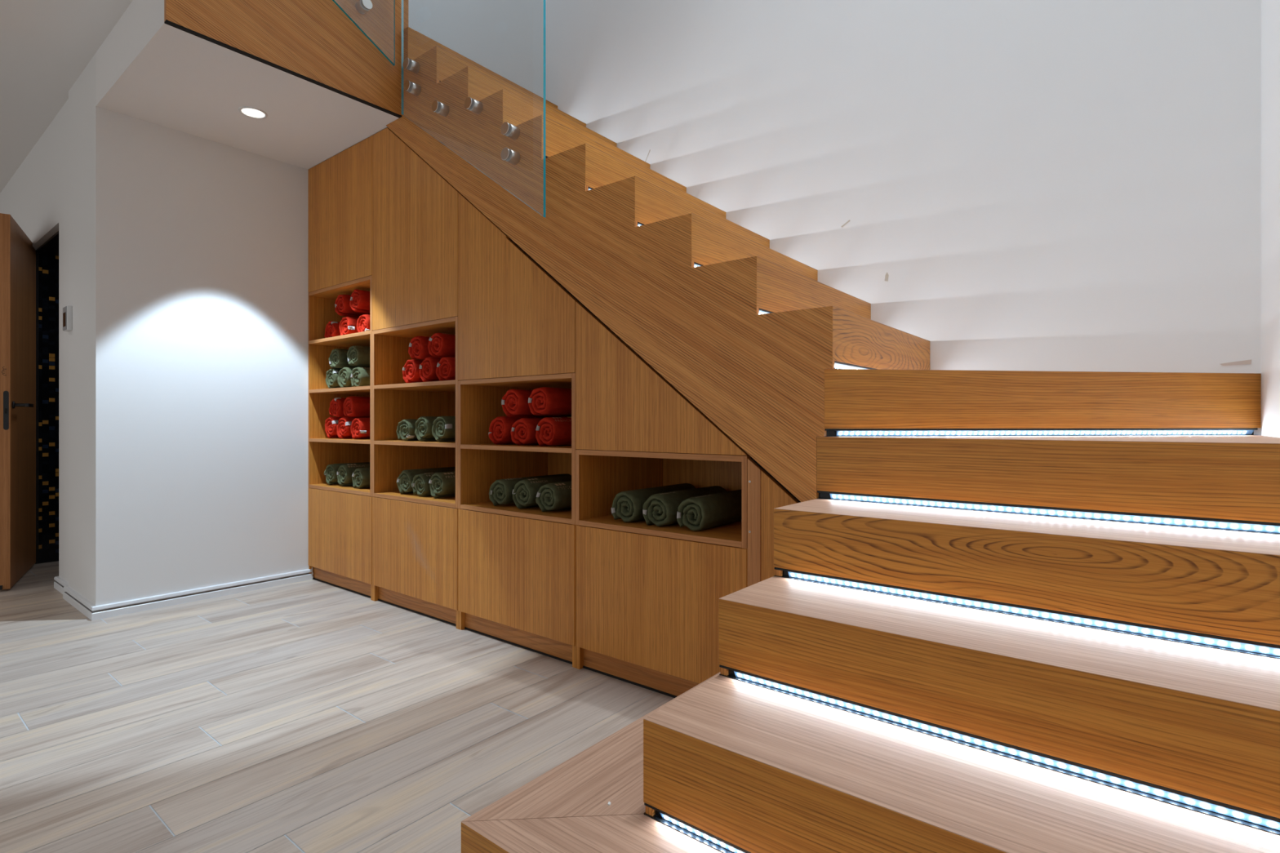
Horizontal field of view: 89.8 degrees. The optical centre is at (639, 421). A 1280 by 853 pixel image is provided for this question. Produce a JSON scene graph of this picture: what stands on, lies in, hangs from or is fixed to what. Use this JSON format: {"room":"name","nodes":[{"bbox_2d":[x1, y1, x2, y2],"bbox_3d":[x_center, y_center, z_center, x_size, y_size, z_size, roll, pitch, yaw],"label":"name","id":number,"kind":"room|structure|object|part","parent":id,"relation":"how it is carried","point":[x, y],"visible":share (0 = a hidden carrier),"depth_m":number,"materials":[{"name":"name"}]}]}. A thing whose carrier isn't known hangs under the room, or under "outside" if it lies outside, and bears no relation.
{"room":"stairwell","nodes":[
{"label":"stairwell","id":0,"kind":"room"},
{"bbox_2d":[0,98,68,582],"bbox_3d":[-4.330,-0.393,5.416,4.873,2.585,1.542,0,0,39],"label":"wall","id":1,"kind":"structure","parent":0,"point":[36,196],"depth_m":3.51,"materials":[{"name":"white paint"}]},
{"bbox_2d":[0,213,35,590],"bbox_3d":[-3.584,-0.108,3.746,0.124,1.996,0.800,0,0,-36],"label":"door","id":2,"kind":"structure","parent":1,"relation":"in","point":[17,251],"depth_m":3.59,"materials":[{"name":"brown wood"}]},
{"bbox_3d":[-3.370,-0.061,3.416,0.021,0.208,0.002,0,0,-36],"label":"lock plate","id":3,"kind":"part","parent":2,"relation":"part of","materials":[{"name":"grey metal"}]},
{"bbox_3d":[-3.397,-0.092,3.545,0.058,0.018,0.145,0,0,-36],"label":"lever","id":4,"kind":"part","parent":2,"relation":"part of","materials":[{"name":"black metal"}]},
{"bbox_2d":[35,231,58,564],"bbox_3d":[-3.434,-0.092,3.866,0.898,1.985,0.175,0,0,39],"label":"door frame","id":5,"kind":"structure","parent":1,"relation":"attached to","point":[51,246],"depth_m":4.07,"materials":[{"name":"brown wood"}]},
{"bbox_2d":[53,576,68,594],"bbox_3d":[-3.033,0.870,3.408,0.338,0.060,0.060,0,0,39],"label":"baseboard","id":6,"kind":"structure","parent":1,"relation":"attached to","point":[60,584],"depth_m":3.41,"materials":[{"name":"white wood"}]},
{"bbox_2d":[62,305,71,331],"bbox_3d":[-2.891,-0.521,3.244,0.084,0.122,0.023,0,0,39],"label":"thermostat","id":7,"kind":"object","parent":1,"relation":"attached to","point":[67,310],"visible":1,"depth_m":3.22,"materials":[{"name":"white plastic"}]},
{"bbox_3d":[-2.897,-0.521,3.237,0.078,0.116,0.003,0,0,39],"label":"plate","id":8,"kind":"part","parent":7,"relation":"part of","materials":[{"name":"grey plastic"}]},
{"bbox_2d":[38,253,58,563],"bbox_3d":[-3.390,-0.092,4.631,0.012,1.984,1.394,0,0,39],"label":"wine rack","id":9,"kind":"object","parent":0,"point":[48,264],"depth_m":4.12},
{"bbox_2d":[0,0,133,193],"bbox_3d":[-5.629,-1.795,2.545,6.427,0.220,4.950,0,0,39],"label":"ceiling","id":10,"kind":"structure","parent":0,"point":[46,46],"depth_m":2.96,"materials":[{"name":"white paint"}]},
{"bbox_2d":[68,53,329,605],"bbox_3d":[-2.209,-0.393,3.724,0.554,2.585,1.578,0,0,39],"label":"wall","id":11,"kind":"structure","parent":0,"point":[188,254],"depth_m":3.20,"materials":[{"name":"white paint"}]},
{"bbox_2d":[62,568,311,620],"bbox_3d":[-2.408,0.870,3.475,0.590,0.060,0.976,0,0,39],"label":"baseboard","id":12,"kind":"structure","parent":11,"relation":"attached to","point":[88,609],"depth_m":3.19,"materials":[{"name":"white wood"}]},
{"bbox_2d":[95,0,399,168],"bbox_3d":[-1.648,-1.621,3.199,0.978,0.358,1.458,0,0,39],"label":"ceiling","id":13,"kind":"structure","parent":0,"point":[148,68],"depth_m":2.87,"materials":[{"name":"white paint"}]},
{"bbox_2d":[238,106,267,119],"bbox_3d":[-1.802,-1.440,2.994,0.117,0.004,0.117,0,0,39],"label":"recessed light","id":14,"kind":"object","parent":13,"relation":"in","point":[251,112],"visible":1,"depth_m":2.99,"materials":[{"name":"white plastic"}]},
{"bbox_2d":[0,560,674,852],"bbox_3d":[-3.872,0.960,2.293,9.612,0.120,6.750,0,0,39],"label":"floor","id":15,"kind":"structure","parent":0,"point":[311,716],"depth_m":1.91,"materials":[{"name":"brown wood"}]},
{"bbox_2d":[308,135,373,600],"bbox_3d":[-1.460,-0.271,3.655,0.699,2.341,0.521,0,0,39],"label":"tall cabinet","id":16,"kind":"object","parent":15,"relation":"on","point":[340,186],"visible":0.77,"depth_m":3.50,"materials":[{"name":"brown wood"}]},
{"bbox_2d":[324,320,340,337],"bbox_3d":[-1.628,-0.516,3.773,0.114,0.108,0.406,0,0,39],"label":"rolled towel","id":17,"kind":"object","parent":16,"relation":"on","point":[332,329],"visible":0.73,"depth_m":3.61,"materials":[{"name":"red fabric"}]},
{"bbox_2d":[324,368,341,388],"bbox_3d":[-1.620,-0.243,3.768,0.115,0.120,0.404,0,0,39],"label":"rolled towel","id":18,"kind":"object","parent":16,"relation":"on","point":[331,376],"visible":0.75,"depth_m":3.62,"materials":[{"name":"green fabric"}]},
{"bbox_2d":[328,348,365,368],"bbox_3d":[-1.580,-0.356,3.728,0.117,0.110,0.406,0,0,39],"label":"rolled towel","id":19,"kind":"object","parent":18,"relation":"on","point":[338,358],"visible":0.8,"depth_m":3.58,"materials":[{"name":"green fabric"}]},
{"bbox_2d":[324,417,342,438],"bbox_3d":[-1.629,0.032,3.774,0.114,0.123,0.406,0,0,39],"label":"rolled towel","id":20,"kind":"object","parent":16,"relation":"on","point":[331,424],"visible":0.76,"depth_m":3.62,"materials":[{"name":"red fabric"}]},
{"bbox_2d":[328,397,369,417],"bbox_3d":[-1.580,-0.081,3.728,0.114,0.111,0.405,0,0,39],"label":"rolled towel","id":21,"kind":"object","parent":20,"relation":"on","point":[336,405],"visible":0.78,"depth_m":3.58,"materials":[{"name":"red fabric"}]},
{"bbox_3d":[-1.728,0.081,3.872,0.010,1.638,0.516,0,0,39],"label":"panel","id":22,"kind":"part","parent":16,"relation":"part of","materials":[{"name":"brown wood"}]},
{"bbox_2d":[310,334,369,347],"bbox_3d":[-1.462,-0.453,3.659,0.671,0.018,0.516,0,0,39],"label":"shelf","id":23,"kind":"object","parent":16,"relation":"attached to","point":[344,340],"depth_m":3.59,"materials":[{"name":"brown wood"}]},
{"bbox_2d":[310,389,369,395],"bbox_3d":[-1.462,-0.174,3.659,0.671,0.018,0.516,0,0,39],"label":"shelf","id":24,"kind":"object","parent":16,"relation":"attached to","point":[313,392],"depth_m":3.60,"materials":[{"name":"brown wood"}]},
{"bbox_3d":[-1.462,0.366,3.659,0.671,0.018,0.516,0,0,39],"label":"panel","id":25,"kind":"part","parent":16,"relation":"part of","materials":[{"name":"brown wood"}]},
{"bbox_3d":[-1.617,-1.091,3.459,0.699,0.702,0.018,0,0,39],"label":"panel","id":26,"kind":"part","parent":16,"relation":"part of","materials":[{"name":"brown wood"}]},
{"bbox_3d":[-1.462,-0.729,3.659,0.671,0.018,0.516,0,0,39],"label":"panel","id":27,"kind":"part","parent":16,"relation":"part of","materials":[{"name":"brown wood"}]},
{"bbox_3d":[-1.617,0.598,3.459,0.696,0.442,0.018,0,0,39],"label":"door","id":28,"kind":"part","parent":16,"relation":"part of","materials":[{"name":"brown wood"}]},
{"bbox_2d":[320,438,369,440],"bbox_3d":[-1.462,0.103,3.659,0.671,0.018,0.516,0,0,39],"label":"shelf","id":29,"kind":"object","parent":16,"relation":"attached to","point":[321,439],"depth_m":3.46,"materials":[{"name":"brown wood"}]},
{"bbox_2d":[337,367,353,387],"bbox_3d":[-1.505,-0.242,3.675,0.116,0.117,0.405,0,0,39],"label":"rolled towel","id":30,"kind":"object","parent":16,"relation":"on","point":[344,376],"visible":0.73,"depth_m":3.52,"materials":[{"name":"green fabric"}]},
{"bbox_2d":[324,462,369,484],"bbox_3d":[-1.627,0.297,3.773,0.118,0.118,0.405,0,0,39],"label":"rolled towel","id":31,"kind":"object","parent":16,"relation":"on","point":[331,472],"visible":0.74,"depth_m":3.63,"materials":[{"name":"green fabric"}]},
{"bbox_2d":[338,316,357,335],"bbox_3d":[-1.497,-0.520,3.668,0.121,0.116,0.406,0,0,39],"label":"rolled towel","id":32,"kind":"object","parent":16,"relation":"on","point":[348,325],"visible":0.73,"depth_m":3.51,"materials":[{"name":"red fabric"}]},
{"bbox_2d":[334,293,368,317],"bbox_3d":[-1.532,-0.645,3.690,0.113,0.119,0.405,0,0,39],"label":"rolled towel","id":33,"kind":"object","parent":32,"relation":"on","point":[343,308],"visible":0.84,"depth_m":3.54,"materials":[{"name":"red fabric"}]},
{"bbox_2d":[336,417,369,439],"bbox_3d":[-1.520,0.033,3.687,0.122,0.120,0.406,0,0,39],"label":"rolled towel","id":34,"kind":"object","parent":16,"relation":"on","point":[344,427],"visible":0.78,"depth_m":3.54,"materials":[{"name":"red fabric"}]},
{"bbox_2d":[343,396,369,417],"bbox_3d":[-1.458,-0.084,3.632,0.113,0.111,0.404,0,0,39],"label":"rolled towel","id":35,"kind":"object","parent":34,"relation":"on","point":[353,406],"visible":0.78,"depth_m":3.49,"materials":[{"name":"red fabric"}]},
{"bbox_2d":[337,463,369,486],"bbox_3d":[-1.518,0.296,3.687,0.115,0.121,0.403,0,0,39],"label":"rolled towel","id":36,"kind":"object","parent":16,"relation":"on","point":[344,473],"visible":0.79,"depth_m":3.54,"materials":[{"name":"green fabric"}]},
{"bbox_2d":[349,288,369,314],"bbox_3d":[-1.400,-0.649,3.585,0.112,0.121,0.405,0,0,39],"label":"rolled towel","id":37,"kind":"object","parent":16,"relation":"in","point":[359,299],"visible":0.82,"depth_m":3.44,"materials":[{"name":"red fabric"}]},
{"bbox_2d":[350,366,369,386],"bbox_3d":[-1.397,-0.242,3.591,0.119,0.116,0.404,0,0,39],"label":"rolled towel","id":38,"kind":"object","parent":16,"relation":"on","point":[360,375],"visible":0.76,"depth_m":3.43,"materials":[{"name":"green fabric"}]},
{"bbox_2d":[346,345,369,367],"bbox_3d":[-1.421,-0.357,3.602,0.117,0.108,0.405,0,0,39],"label":"rolled towel","id":39,"kind":"object","parent":38,"relation":"on","point":[357,355],"visible":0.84,"depth_m":3.46,"materials":[{"name":"green fabric"}]},
{"bbox_2d":[351,417,369,439],"bbox_3d":[-1.397,0.035,3.590,0.114,0.116,0.404,0,0,39],"label":"rolled towel","id":40,"kind":"object","parent":16,"relation":"on","point":[360,427],"visible":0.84,"depth_m":3.44,"materials":[{"name":"red fabric"}]},
{"bbox_2d":[351,467,369,488],"bbox_3d":[-1.388,0.302,3.581,0.118,0.108,0.406,0,0,39],"label":"rolled towel","id":41,"kind":"object","parent":16,"relation":"on","point":[361,477],"visible":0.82,"depth_m":3.43,"materials":[{"name":"green fabric"}]},
{"bbox_2d":[356,314,369,332],"bbox_3d":[-1.347,-0.517,3.550,0.115,0.110,0.404,0,0,39],"label":"rolled towel","id":42,"kind":"object","parent":16,"relation":"on","point":[363,320],"visible":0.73,"depth_m":3.40,"materials":[{"name":"red fabric"}]},
{"bbox_3d":[-1.192,0.081,3.444,0.018,1.638,0.516,0,0,39],"label":"panel","id":43,"kind":"part","parent":16,"relation":"part of","materials":[{"name":"brown wood"}]},
{"bbox_2d":[372,127,459,629],"bbox_3d":[-0.907,-0.271,3.213,0.713,2.341,0.521,0,0,39],"label":"tall cabinet","id":44,"kind":"object","parent":15,"relation":"on","point":[415,209],"visible":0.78,"depth_m":3.07,"materials":[{"name":"brown wood"}]},
{"bbox_2d":[396,418,421,440],"bbox_3d":[-1.038,0.040,3.303,0.117,0.108,0.405,0,0,39],"label":"rolled towel","id":45,"kind":"object","parent":44,"relation":"on","point":[406,428],"visible":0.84,"depth_m":3.15,"materials":[{"name":"green fabric"}]},
{"bbox_2d":[402,360,423,382],"bbox_3d":[-0.999,-0.243,3.272,0.117,0.119,0.405,0,0,39],"label":"rolled towel","id":46,"kind":"object","parent":44,"relation":"on","point":[411,368],"visible":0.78,"depth_m":3.12,"materials":[{"name":"red fabric"}]},
{"bbox_2d":[408,335,442,359],"bbox_3d":[-0.953,-0.357,3.229,0.119,0.113,0.404,0,0,39],"label":"rolled towel","id":47,"kind":"object","parent":46,"relation":"on","point":[418,348],"visible":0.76,"depth_m":3.08,"materials":[{"name":"red fabric"}]},
{"bbox_3d":[-1.177,0.221,3.432,0.018,1.358,0.516,0,0,39],"label":"panel","id":48,"kind":"part","parent":44,"relation":"part of","materials":[{"name":"brown wood"}]},
{"bbox_3d":[-0.906,-0.449,3.215,0.677,0.018,0.516,0,0,39],"label":"panel","id":49,"kind":"part","parent":44,"relation":"part of","materials":[{"name":"brown wood"}]},
{"bbox_3d":[-1.064,0.598,3.017,0.710,0.442,0.018,0,0,39],"label":"door","id":50,"kind":"part","parent":44,"relation":"part of","materials":[{"name":"brown wood"}]},
{"bbox_3d":[-1.064,-0.950,3.017,0.712,0.982,0.018,0,0,39],"label":"panel","id":51,"kind":"part","parent":44,"relation":"part of","materials":[{"name":"brown wood"}]},
{"bbox_2d":[376,384,455,392],"bbox_3d":[-0.906,-0.174,3.215,0.677,0.018,0.516,0,0,39],"label":"shelf","id":52,"kind":"object","parent":44,"relation":"attached to","point":[380,388],"depth_m":3.22,"materials":[{"name":"brown wood"}]},
{"bbox_3d":[-0.906,0.366,3.215,0.677,0.018,0.516,0,0,39],"label":"panel","id":53,"kind":"part","parent":44,"relation":"part of","materials":[{"name":"brown wood"}]},
{"bbox_2d":[386,440,455,443],"bbox_3d":[-0.906,0.103,3.215,0.677,0.018,0.516,0,0,39],"label":"shelf","id":54,"kind":"object","parent":44,"relation":"attached to","point":[387,441],"depth_m":3.04,"materials":[{"name":"brown wood"}]},
{"bbox_2d":[396,466,455,493],"bbox_3d":[-1.036,0.295,3.301,0.122,0.123,0.406,0,0,39],"label":"rolled towel","id":55,"kind":"object","parent":44,"relation":"on","point":[405,479],"visible":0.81,"depth_m":3.17,"materials":[{"name":"green fabric"}]},
{"bbox_2d":[418,357,441,382],"bbox_3d":[-0.888,-0.244,3.183,0.116,0.122,0.405,0,0,39],"label":"rolled towel","id":56,"kind":"object","parent":44,"relation":"on","point":[428,366],"visible":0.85,"depth_m":3.03,"materials":[{"name":"red fabric"}]},
{"bbox_2d":[414,415,448,441],"bbox_3d":[-0.917,0.032,3.207,0.114,0.124,0.404,0,0,39],"label":"rolled towel","id":57,"kind":"object","parent":44,"relation":"on","point":[424,424],"visible":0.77,"depth_m":3.06,"materials":[{"name":"green fabric"}]},
{"bbox_2d":[411,471,454,496],"bbox_3d":[-0.935,0.302,3.221,0.116,0.110,0.403,0,0,39],"label":"rolled towel","id":58,"kind":"object","parent":44,"relation":"on","point":[420,486],"visible":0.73,"depth_m":3.07,"materials":[{"name":"green fabric"}]},
{"bbox_2d":[428,471,455,498],"bbox_3d":[-0.822,0.295,3.131,0.121,0.122,0.404,0,0,39],"label":"rolled towel","id":59,"kind":"object","parent":44,"relation":"on","point":[442,485],"visible":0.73,"depth_m":2.98,"materials":[{"name":"green fabric"}]},
{"bbox_2d":[431,416,455,442],"bbox_3d":[-0.804,0.033,3.115,0.117,0.121,0.406,0,0,39],"label":"rolled towel","id":60,"kind":"object","parent":44,"relation":"on","point":[444,427],"visible":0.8,"depth_m":2.97,"materials":[{"name":"green fabric"}]},
{"bbox_2d":[436,356,455,381],"bbox_3d":[-0.777,-0.241,3.095,0.119,0.116,0.404,0,0,39],"label":"rolled towel","id":61,"kind":"object","parent":44,"relation":"on","point":[446,366],"visible":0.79,"depth_m":2.94,"materials":[{"name":"red fabric"}]},
{"bbox_2d":[427,332,455,357],"bbox_3d":[-0.826,-0.358,3.127,0.118,0.115,0.404,0,0,39],"label":"rolled towel","id":62,"kind":"object","parent":61,"relation":"on","point":[440,344],"visible":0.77,"depth_m":2.98,"materials":[{"name":"red fabric"}]},
{"bbox_3d":[-0.634,0.221,2.998,0.018,1.358,0.516,0,0,39],"label":"panel","id":63,"kind":"part","parent":44,"relation":"part of","materials":[{"name":"brown wood"}]},
{"bbox_2d":[457,192,580,667],"bbox_3d":[-0.351,-0.048,2.769,0.707,1.896,0.521,0,0,39],"label":"tall cabinet","id":64,"kind":"object","parent":15,"relation":"on","point":[517,567],"visible":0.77,"depth_m":2.61,"materials":[{"name":"brown wood"}]},
{"bbox_3d":[-0.619,0.360,2.986,0.018,1.079,0.516,0,0,39],"label":"panel","id":65,"kind":"part","parent":64,"relation":"part of","materials":[{"name":"brown wood"}]},
{"bbox_3d":[-0.509,0.598,2.574,0.702,0.442,0.018,0,0,39],"label":"door","id":66,"kind":"part","parent":64,"relation":"part of","materials":[{"name":"brown wood"}]},
{"bbox_2d":[463,443,571,448],"bbox_3d":[-0.350,0.106,2.771,0.671,0.018,0.516,0,0,39],"label":"shelf","id":67,"kind":"object","parent":64,"relation":"attached to","point":[465,445],"depth_m":2.65,"materials":[{"name":"brown wood"}]},
{"bbox_3d":[-0.350,0.366,2.771,0.671,0.018,0.516,0,0,39],"label":"panel","id":68,"kind":"part","parent":64,"relation":"part of","materials":[{"name":"brown wood"}]},
{"bbox_3d":[-0.508,-0.588,2.573,0.706,0.816,0.018,0,0,39],"label":"panel","id":69,"kind":"part","parent":64,"relation":"part of","materials":[{"name":"brown wood"}]},
{"bbox_3d":[-0.350,-0.170,2.771,0.671,0.018,0.516,0,0,39],"label":"panel","id":70,"kind":"part","parent":64,"relation":"part of","materials":[{"name":"brown wood"}]},
{"bbox_2d":[511,417,542,444],"bbox_3d":[-0.366,0.041,2.766,0.117,0.112,0.404,0,0,39],"label":"rolled towel","id":71,"kind":"object","parent":64,"relation":"on","point":[522,431],"visible":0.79,"depth_m":2.62,"materials":[{"name":"red fabric"}]},
{"bbox_2d":[501,389,571,417],"bbox_3d":[-0.410,-0.078,2.795,0.120,0.113,0.404,0,0,39],"label":"rolled towel","id":72,"kind":"object","parent":71,"relation":"on","point":[514,402],"visible":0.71,"depth_m":2.65,"materials":[{"name":"red fabric"}]},
{"bbox_2d":[488,416,568,444],"bbox_3d":[-0.479,0.036,2.855,0.117,0.121,0.406,0,0,39],"label":"rolled towel","id":73,"kind":"object","parent":64,"relation":"on","point":[500,432],"visible":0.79,"depth_m":2.71,"materials":[{"name":"red fabric"}]},
{"bbox_2d":[488,473,570,506],"bbox_3d":[-0.474,0.299,2.852,0.120,0.116,0.406,0,0,39],"label":"rolled towel","id":74,"kind":"object","parent":64,"relation":"on","point":[500,492],"visible":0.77,"depth_m":2.71,"materials":[{"name":"green fabric"}]},
{"bbox_2d":[511,475,571,508],"bbox_3d":[-0.360,0.296,2.761,0.116,0.121,0.404,0,0,39],"label":"rolled towel","id":75,"kind":"object","parent":64,"relation":"on","point":[524,494],"visible":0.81,"depth_m":2.62,"materials":[{"name":"green fabric"}]},
{"bbox_2d":[534,417,571,445],"bbox_3d":[-0.250,0.039,2.673,0.115,0.114,0.406,0,0,39],"label":"rolled towel","id":76,"kind":"object","parent":64,"relation":"on","point":[549,431],"visible":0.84,"depth_m":2.53,"materials":[{"name":"red fabric"}]},
{"bbox_2d":[528,386,571,416],"bbox_3d":[-0.281,-0.081,2.692,0.120,0.115,0.404,0,0,39],"label":"rolled towel","id":77,"kind":"object","parent":76,"relation":"on","point":[543,401],"visible":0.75,"depth_m":2.55,"materials":[{"name":"red fabric"}]},
{"bbox_2d":[536,480,571,512],"bbox_3d":[-0.246,0.299,2.670,0.117,0.115,0.405,0,0,39],"label":"rolled towel","id":78,"kind":"object","parent":64,"relation":"on","point":[552,496],"visible":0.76,"depth_m":2.52,"materials":[{"name":"green fabric"}]},
{"bbox_3d":[-0.191,0.098,2.970,0.671,0.554,0.008,0,0,39],"label":"panel","id":79,"kind":"part","parent":64,"relation":"part of","materials":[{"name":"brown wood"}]},
{"bbox_3d":[-0.081,0.360,2.556,0.018,1.079,0.516,0,0,39],"label":"panel","id":80,"kind":"part","parent":64,"relation":"part of","materials":[{"name":"brown wood"}]},
{"bbox_2d":[575,301,750,697],"bbox_3d":[0.203,0.230,2.327,0.707,1.341,0.520,0,0,39],"label":"cabinet","id":81,"kind":"object","parent":15,"relation":"on","point":[647,596],"visible":0.77,"depth_m":2.18,"materials":[{"name":"brown wood"}]},
{"bbox_3d":[-0.066,0.500,2.544,0.018,0.799,0.516,0,0,39],"label":"panel","id":82,"kind":"part","parent":81,"relation":"part of","materials":[{"name":"brown wood"}]},
{"bbox_2d":[611,483,696,522],"bbox_3d":[0.063,0.301,2.421,0.118,0.111,0.407,0,0,39],"label":"rolled towel","id":83,"kind":"object","parent":81,"relation":"on","point":[628,506],"visible":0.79,"depth_m":2.29,"materials":[{"name":"green fabric"}]},
{"bbox_3d":[0.204,0.366,2.329,0.671,0.018,0.516,0,0,39],"label":"panel","id":84,"kind":"part","parent":81,"relation":"part of","materials":[{"name":"brown wood"}]},
{"bbox_3d":[0.047,0.598,2.132,0.704,0.442,0.018,0,0,39],"label":"door","id":85,"kind":"part","parent":81,"relation":"part of","materials":[{"name":"brown wood"}]},
{"bbox_3d":[0.046,-0.171,2.131,0.706,0.540,0.018,0,0,39],"label":"panel","id":86,"kind":"part","parent":81,"relation":"part of","materials":[{"name":"brown wood"}]},
{"bbox_3d":[0.204,0.110,2.329,0.671,0.018,0.516,0,0,39],"label":"panel","id":87,"kind":"part","parent":81,"relation":"part of","materials":[{"name":"brown wood"}]},
{"bbox_2d":[642,485,726,526],"bbox_3d":[0.175,0.302,2.333,0.119,0.109,0.405,0,0,39],"label":"rolled towel","id":88,"kind":"object","parent":81,"relation":"on","point":[659,509],"visible":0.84,"depth_m":2.20,"materials":[{"name":"green fabric"}]},
{"bbox_3d":[0.362,0.238,2.527,0.671,0.274,0.008,0,0,39],"label":"panel","id":89,"kind":"part","parent":81,"relation":"part of","materials":[{"name":"brown wood"}]},
{"bbox_2d":[676,488,741,531],"bbox_3d":[0.287,0.301,2.244,0.115,0.111,0.405,0,0,39],"label":"rolled towel","id":90,"kind":"object","parent":81,"relation":"on","point":[706,511],"visible":0.86,"depth_m":2.12,"materials":[{"name":"green fabric"}]},
{"bbox_3d":[0.473,0.500,2.114,0.018,0.799,0.516,0,0,39],"label":"panel","id":91,"kind":"part","parent":81,"relation":"part of","materials":[{"name":"brown wood"}]},
{"bbox_2d":[164,0,1279,852],"bbox_3d":[-0.501,-1.400,2.537,4.450,4.600,1.961,0,0,39],"label":"staircase","id":92,"kind":"structure","parent":15,"relation":"on","point":[757,769],"depth_m":1.28,"materials":[{"name":"brown wood"}]},
{"bbox_3d":[-1.419,-1.444,2.683,0.021,0.005,0.938,0,0,39],"label":"fascia panel","id":93,"kind":"part","parent":92,"relation":"part of","materials":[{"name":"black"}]},
{"bbox_3d":[-1.412,-2.573,2.693,0.021,2.254,0.962,0,0,39],"label":"fascia panel","id":94,"kind":"part","parent":92,"relation":"part of","materials":[{"name":"brown wood"}]},
{"bbox_2d":[332,0,395,66],"bbox_3d":[-1.394,-2.394,2.652,0.058,1.512,0.804,0,0,39],"label":"glass panel","id":95,"kind":"object","parent":92,"relation":"attached to","point":[362,6],"visible":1,"depth_m":2.85,"materials":[{"name":"teal"}]},
{"bbox_2d":[401,0,545,217],"bbox_3d":[-0.708,-1.610,2.666,0.946,1.720,0.058,0,0,39],"label":"glass panel","id":96,"kind":"object","parent":92,"relation":"attached to","point":[510,131],"visible":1,"depth_m":2.63,"materials":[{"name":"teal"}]},
{"bbox_2d":[644,802,751,852],"bbox_3d":[0.388,0.695,0.862,0.964,0.021,0.017,0,0,39],"label":"led strip","id":97,"kind":"object","parent":92,"relation":"attached to","point":[717,843],"visible":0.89,"depth_m":1.09,"materials":[{"name":"grey plastic"}]},
{"bbox_2d":[693,262,702,266],"bbox_3d":[0.460,-0.493,2.396,0.017,0.021,0.949,0,0,39],"label":"led strip","id":98,"kind":"object","parent":92,"relation":"attached to","point":[695,264],"visible":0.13,"depth_m":2.04,"materials":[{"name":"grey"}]},
{"bbox_3d":[0.253,0.557,1.450,0.016,0.687,0.759,0,0,39],"label":"panel","id":99,"kind":"part","parent":92,"relation":"part of","materials":[{"name":"brown wood"}]},
{"bbox_2d":[759,308,773,314],"bbox_3d":[0.638,-0.322,2.254,0.017,0.021,0.949,0,0,39],"label":"led strip","id":100,"kind":"object","parent":92,"relation":"attached to","point":[761,311],"visible":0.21,"depth_m":1.91,"materials":[{"name":"grey plastic"}]},
{"bbox_2d":[834,360,879,369],"bbox_3d":[0.816,-0.155,2.112,0.017,0.021,0.949,0,0,39],"label":"led strip","id":101,"kind":"object","parent":92,"relation":"attached to","point":[837,365],"visible":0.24,"depth_m":1.81,"materials":[{"name":"grey plastic"}]},
{"bbox_2d":[719,664,1279,835],"bbox_3d":[0.548,0.523,1.062,0.964,0.021,0.017,0,0,39],"label":"led strip","id":102,"kind":"object","parent":92,"relation":"attached to","point":[1258,820],"visible":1,"depth_m":1.00,"materials":[{"name":"grey plastic"}]},
{"bbox_2d":[773,567,1279,658],"bbox_3d":[0.706,0.362,1.259,0.964,0.021,0.017,0,0,39],"label":"led strip","id":103,"kind":"object","parent":92,"relation":"attached to","point":[1273,651],"visible":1,"depth_m":1.20,"materials":[{"name":"grey plastic"}]},
{"bbox_2d":[825,427,1257,436],"bbox_3d":[1.165,0.029,1.829,1.339,0.021,0.018,0,0,-7],"label":"led strip","id":104,"kind":"object","parent":92,"relation":"attached to","point":[1192,431],"visible":1,"depth_m":1.82,"materials":[{"name":"grey plastic"}]},
{"bbox_2d":[817,490,1279,534],"bbox_3d":[0.864,0.198,1.457,0.964,0.021,0.017,0,0,39],"label":"led strip","id":105,"kind":"object","parent":92,"relation":"attached to","point":[1255,526],"visible":1,"depth_m":1.40,"materials":[{"name":"grey plastic"}]},
{"bbox_2d":[747,457,763,586],"bbox_3d":[0.339,0.504,1.894,0.043,0.793,0.020,0,0,39],"label":"filler panel","id":106,"kind":"object","parent":15,"relation":"on","point":[754,469],"visible":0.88,"depth_m":1.89,"materials":[{"name":"brown wood"}]},
{"bbox_2d":[760,470,799,581],"bbox_3d":[0.427,0.520,1.828,0.176,0.759,0.018,0,0,39],"label":"filler panel","id":107,"kind":"object","parent":15,"relation":"on","point":[773,495],"visible":0.24,"depth_m":1.86,"materials":[{"name":"brown wood"}]},
{"bbox_2d":[408,0,1261,436],"bbox_3d":[-0.681,-2.150,3.994,6.750,6.100,0.121,0,0,39],"label":"wall","id":108,"kind":"structure","parent":0,"point":[1035,185],"depth_m":2.40,"materials":[{"name":"white paint"}]},
{"bbox_2d":[1261,0,1279,437],"bbox_3d":[-0.192,-2.150,-0.720,0.100,6.100,6.636,0,0,39],"label":"wall","id":109,"kind":"structure","parent":0,"point":[1270,9],"depth_m":1.74,"materials":[{"name":"white paint"}]}
]}

